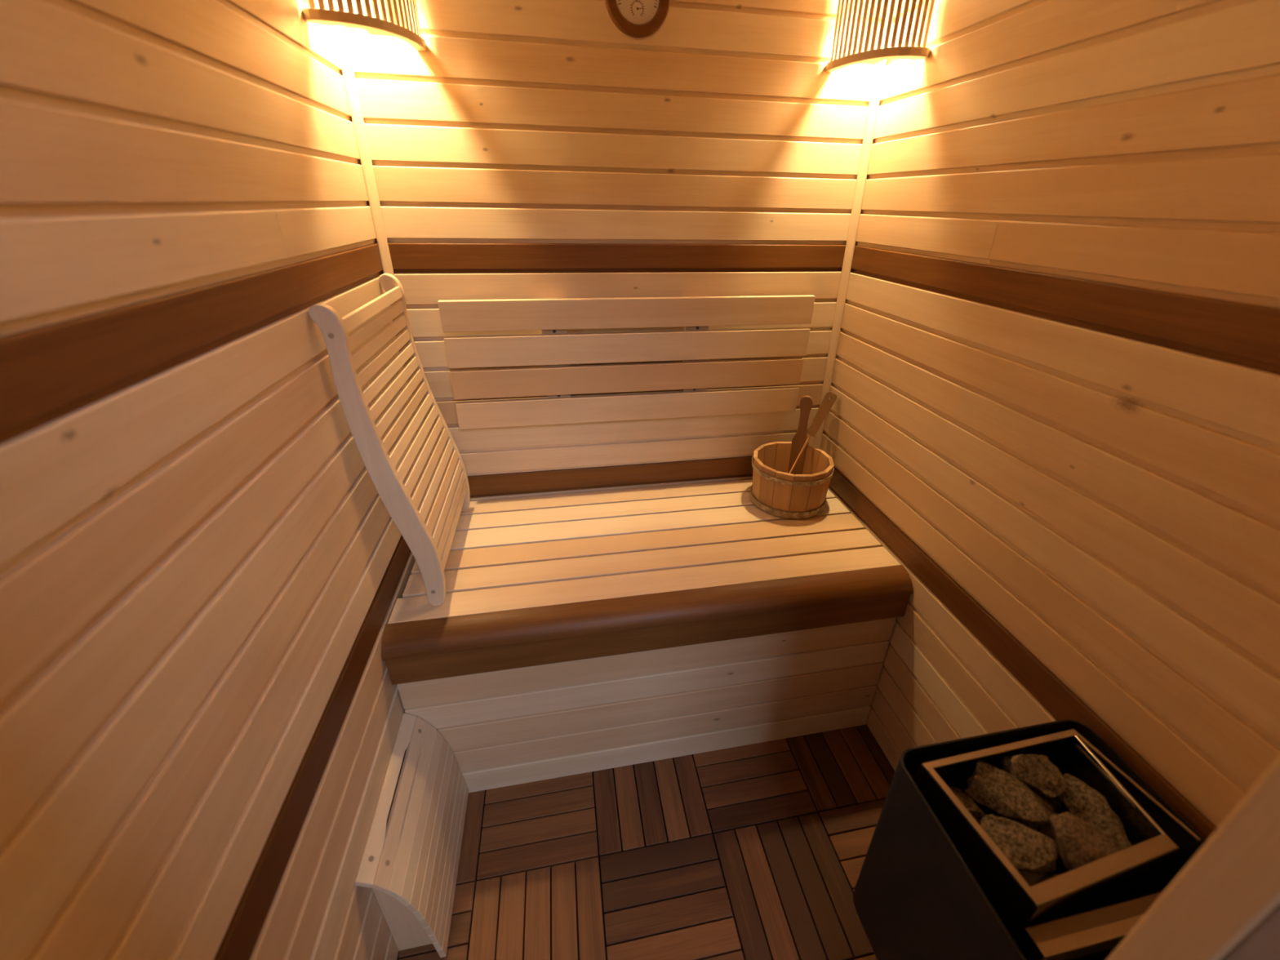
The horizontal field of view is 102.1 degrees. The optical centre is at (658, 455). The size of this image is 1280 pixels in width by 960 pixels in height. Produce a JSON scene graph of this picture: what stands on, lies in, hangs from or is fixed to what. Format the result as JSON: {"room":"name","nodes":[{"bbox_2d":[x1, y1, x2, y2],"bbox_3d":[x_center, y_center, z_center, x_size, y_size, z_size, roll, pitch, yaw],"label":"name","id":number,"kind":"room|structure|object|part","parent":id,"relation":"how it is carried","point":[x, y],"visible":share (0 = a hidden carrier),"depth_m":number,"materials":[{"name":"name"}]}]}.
{"room":"sauna","nodes":[
{"label":"sauna","id":0,"kind":"room"},
{"bbox_2d":[0,0,431,959],"bbox_3d":[-0.618,0.038,0.856,0.030,2.200,1.440,-4,27,-10],"label":"wall","id":1,"kind":"structure","parent":0,"point":[204,568],"depth_m":0.61,"materials":[{"name":"beige wood"}]},
{"bbox_2d":[354,712,468,957],"bbox_3d":[-0.557,0.883,1.221,0.114,0.362,0.364,-4,27,-10],"label":"backrest","id":2,"kind":"object","parent":1,"relation":"in","point":[410,864],"visible":1,"depth_m":1.15,"materials":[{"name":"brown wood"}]},
{"bbox_3d":[-0.535,0.946,1.097,0.094,0.358,0.014,-4,27,-10],"label":"panel","id":3,"kind":"part","parent":2,"relation":"part of","materials":[{"name":"beige wood"}]},
{"bbox_2d":[332,0,884,501],"bbox_3d":[-0.077,-0.328,1.623,1.468,2.200,0.030,-4,27,-10],"label":"wall","id":4,"kind":"structure","parent":0,"point":[532,148],"depth_m":1.40,"materials":[{"name":"beige wood"}]},
{"bbox_2d":[302,0,426,50],"bbox_3d":[-0.610,-1.037,1.032,0.188,0.323,0.197,-4,27,-10],"label":"lamp","id":5,"kind":"object","parent":4,"relation":"attached to","point":[402,22],"visible":1,"depth_m":1.05,"materials":[{"name":"beige wood"}]},
{"bbox_2d":[333,0,433,500],"bbox_3d":[-0.719,-0.553,1.348,0.020,1.576,0.020,-4,27,-10],"label":"trim","id":6,"kind":"structure","parent":4,"relation":"attached to","point":[340,34],"depth_m":1.25,"materials":[{"name":"beige wood"}]},
{"bbox_2d":[437,294,815,429],"bbox_3d":[-0.066,-0.292,1.600,1.102,0.380,0.044,-4,27,-10],"label":"backrest","id":7,"kind":"object","parent":4,"relation":"attached to","point":[555,348],"depth_m":1.57,"materials":[{"name":"wood"}]},
{"bbox_2d":[604,0,670,39],"bbox_3d":[-0.050,-1.085,1.225,0.159,0.159,0.021,-4,27,-10],"label":"thermometer","id":8,"kind":"object","parent":4,"relation":"attached to","point":[637,20],"visible":1,"depth_m":1.24,"materials":[{"name":"brown wood"}]},
{"bbox_2d":[813,0,897,448],"bbox_3d":[0.585,-0.641,1.579,0.020,1.576,0.020,-4,27,-10],"label":"trim","id":9,"kind":"structure","parent":4,"relation":"attached to","point":[879,70],"depth_m":1.54,"materials":[{"name":"beige wood"}]},
{"bbox_2d":[396,724,894,959],"bbox_3d":[0.056,1.037,1.394,1.468,0.045,1.730,-4,27,-10],"label":"floor","id":10,"kind":"structure","parent":0,"point":[754,851],"depth_m":1.33,"materials":[{"name":"brown wood"}]},
{"bbox_2d":[381,479,912,792],"bbox_3d":[-0.029,0.525,1.679,1.344,0.620,0.616,-4,27,-10],"label":"bench","id":11,"kind":"object","parent":10,"relation":"on","point":[575,633],"visible":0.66,"depth_m":1.43,"materials":[{"name":"beige wood"}]},
{"bbox_2d":[307,273,470,606],"bbox_3d":[-0.618,-0.049,1.302,0.134,0.722,0.458,-4,27,-10],"label":"support","id":12,"kind":"object","parent":11,"relation":"on","point":[429,540],"visible":1,"depth_m":1.20,"materials":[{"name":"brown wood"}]},
{"bbox_3d":[-0.658,-0.145,1.495,0.134,0.722,0.020,-4,27,-10],"label":"rail","id":13,"kind":"part","parent":12,"relation":"part of","materials":[{"name":"beige wood"}]},
{"bbox_3d":[0.020,0.669,1.456,1.340,0.559,0.018,-4,27,-10],"label":"panel","id":14,"kind":"part","parent":11,"relation":"part of","materials":[{"name":"beige wood"}]},
{"bbox_2d":[750,395,834,519],"bbox_3d":[0.438,0.004,1.679,0.263,0.330,0.262,-4,27,-10],"label":"bucket","id":15,"kind":"object","parent":11,"relation":"on","point":[800,494],"visible":0.99,"depth_m":1.66,"materials":[{"name":"brown wood"}]},
{"bbox_3d":[0.486,-0.043,1.777,0.056,0.330,0.032,12,28,21],"label":"handle","id":16,"kind":"part","parent":15,"relation":"part of","materials":[{"name":"brown wood"}]},
{"bbox_2d":[788,391,836,473],"bbox_3d":[0.484,-0.034,1.716,0.239,0.327,0.070,-21,34,-38],"label":"ladle","id":17,"kind":"object","parent":15,"relation":"in","point":[826,404],"visible":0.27,"depth_m":1.71,"materials":[{"name":"brown wood"}]},
{"bbox_3d":[0.540,-0.134,1.718,0.101,0.148,0.034,-13,29,-26],"label":"handle","id":18,"kind":"part","parent":17,"relation":"part of","materials":[{"name":"brown wood"}]},
{"bbox_2d":[820,0,1279,840],"bbox_3d":[0.736,-0.053,1.095,0.030,2.200,1.440,-4,27,-10],"label":"wall","id":19,"kind":"structure","parent":0,"point":[1055,383],"depth_m":0.91,"materials":[{"name":"beige wood"}]},
{"bbox_2d":[826,0,934,72],"bbox_3d":[0.542,-1.121,1.224,0.164,0.323,0.211,-4,27,-10],"label":"lamp","id":20,"kind":"object","parent":19,"relation":"attached to","point":[839,59],"visible":1,"depth_m":1.22,"materials":[{"name":"beige wood"}]},
{"bbox_2d":[853,719,1206,959],"bbox_3d":[0.611,0.754,0.877,0.397,0.468,0.289,-4,27,-10],"label":"heater","id":21,"kind":"object","parent":19,"relation":"attached to","point":[929,886],"depth_m":0.80,"materials":[{"name":"metal"}]},
{"bbox_3d":[0.488,0.583,0.867,0.101,0.045,0.050,2,26,2],"label":"heater stone","id":22,"kind":"part","parent":21,"relation":"part of","materials":[{"name":"grey stone"}]},
{"bbox_3d":[0.581,0.566,0.845,0.141,0.063,0.059,14,29,25],"label":"heater stone","id":23,"kind":"part","parent":21,"relation":"part of","materials":[{"name":"grey stone"}]},
{"bbox_3d":[0.535,0.589,0.774,0.100,0.074,0.074,22,33,37],"label":"heater stone","id":24,"kind":"part","parent":21,"relation":"part of","materials":[{"name":"grey stone"}]},
{"bbox_3d":[0.596,0.623,0.841,0.097,0.063,0.089,-22,34,-38],"label":"heater stone","id":25,"kind":"part","parent":21,"relation":"part of","materials":[{"name":"grey stone"}]},
{"bbox_3d":[0.687,0.593,0.914,0.056,0.068,0.058,17,30,30],"label":"heater stone","id":26,"kind":"part","parent":21,"relation":"part of","materials":[{"name":"grey stone"}]},
{"bbox_3d":[0.582,0.646,0.758,0.099,0.054,0.040,-8,28,-18],"label":"heater stone","id":27,"kind":"part","parent":21,"relation":"part of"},
{"bbox_3d":[0.638,0.591,0.771,0.094,0.080,0.077,3,26,4],"label":"heater stone","id":28,"kind":"part","parent":21,"relation":"part of","materials":[{"name":"grey stone"}]},
{"bbox_3d":[0.704,0.583,0.829,0.051,0.067,0.131,-9,28,-20],"label":"heater stone","id":29,"kind":"part","parent":21,"relation":"part of","materials":[{"name":"grey stone"}]},
{"bbox_3d":[0.754,0.527,0.834,0.040,0.013,0.183,-4,27,-10],"label":"rail","id":30,"kind":"part","parent":21,"relation":"part of","materials":[{"name":"metal"}]},
{"label":"heater stone","id":31,"kind":"object","parent":21,"relation":"in","visible":0},
{"bbox_2d":[1001,754,1066,799],"bbox_3d":[0.634,0.526,0.873,0.088,0.077,0.070,17,30,30],"label":"stone","id":32,"kind":"object","parent":31,"relation":"on","point":[1037,772],"visible":0.98,"depth_m":0.85,"materials":[{"name":"grey stone"}]},
{"bbox_2d":[1225,908,1279,959],"bbox_3d":[0.046,0.328,0.175,2.800,2.300,0.203,-4,27,-10],"label":"wall","id":33,"kind":"structure","parent":0,"point":[1264,944],"depth_m":0.39,"materials":[{"name":"grey paint"}]},
{"bbox_3d":[-0.026,0.321,0.300,1.022,2.200,0.045,-4,27,-10],"label":"wall","id":34,"kind":"structure","parent":0,"visible":0},
{"bbox_2d":[1106,755,1279,959],"bbox_3d":[0.050,0.393,0.354,0.861,2.026,0.053,-4,27,-10],"label":"door","id":35,"kind":"structure","parent":34,"relation":"in","point":[1230,887],"depth_m":0.41,"materials":[{"name":"beige wood"}]}
]}

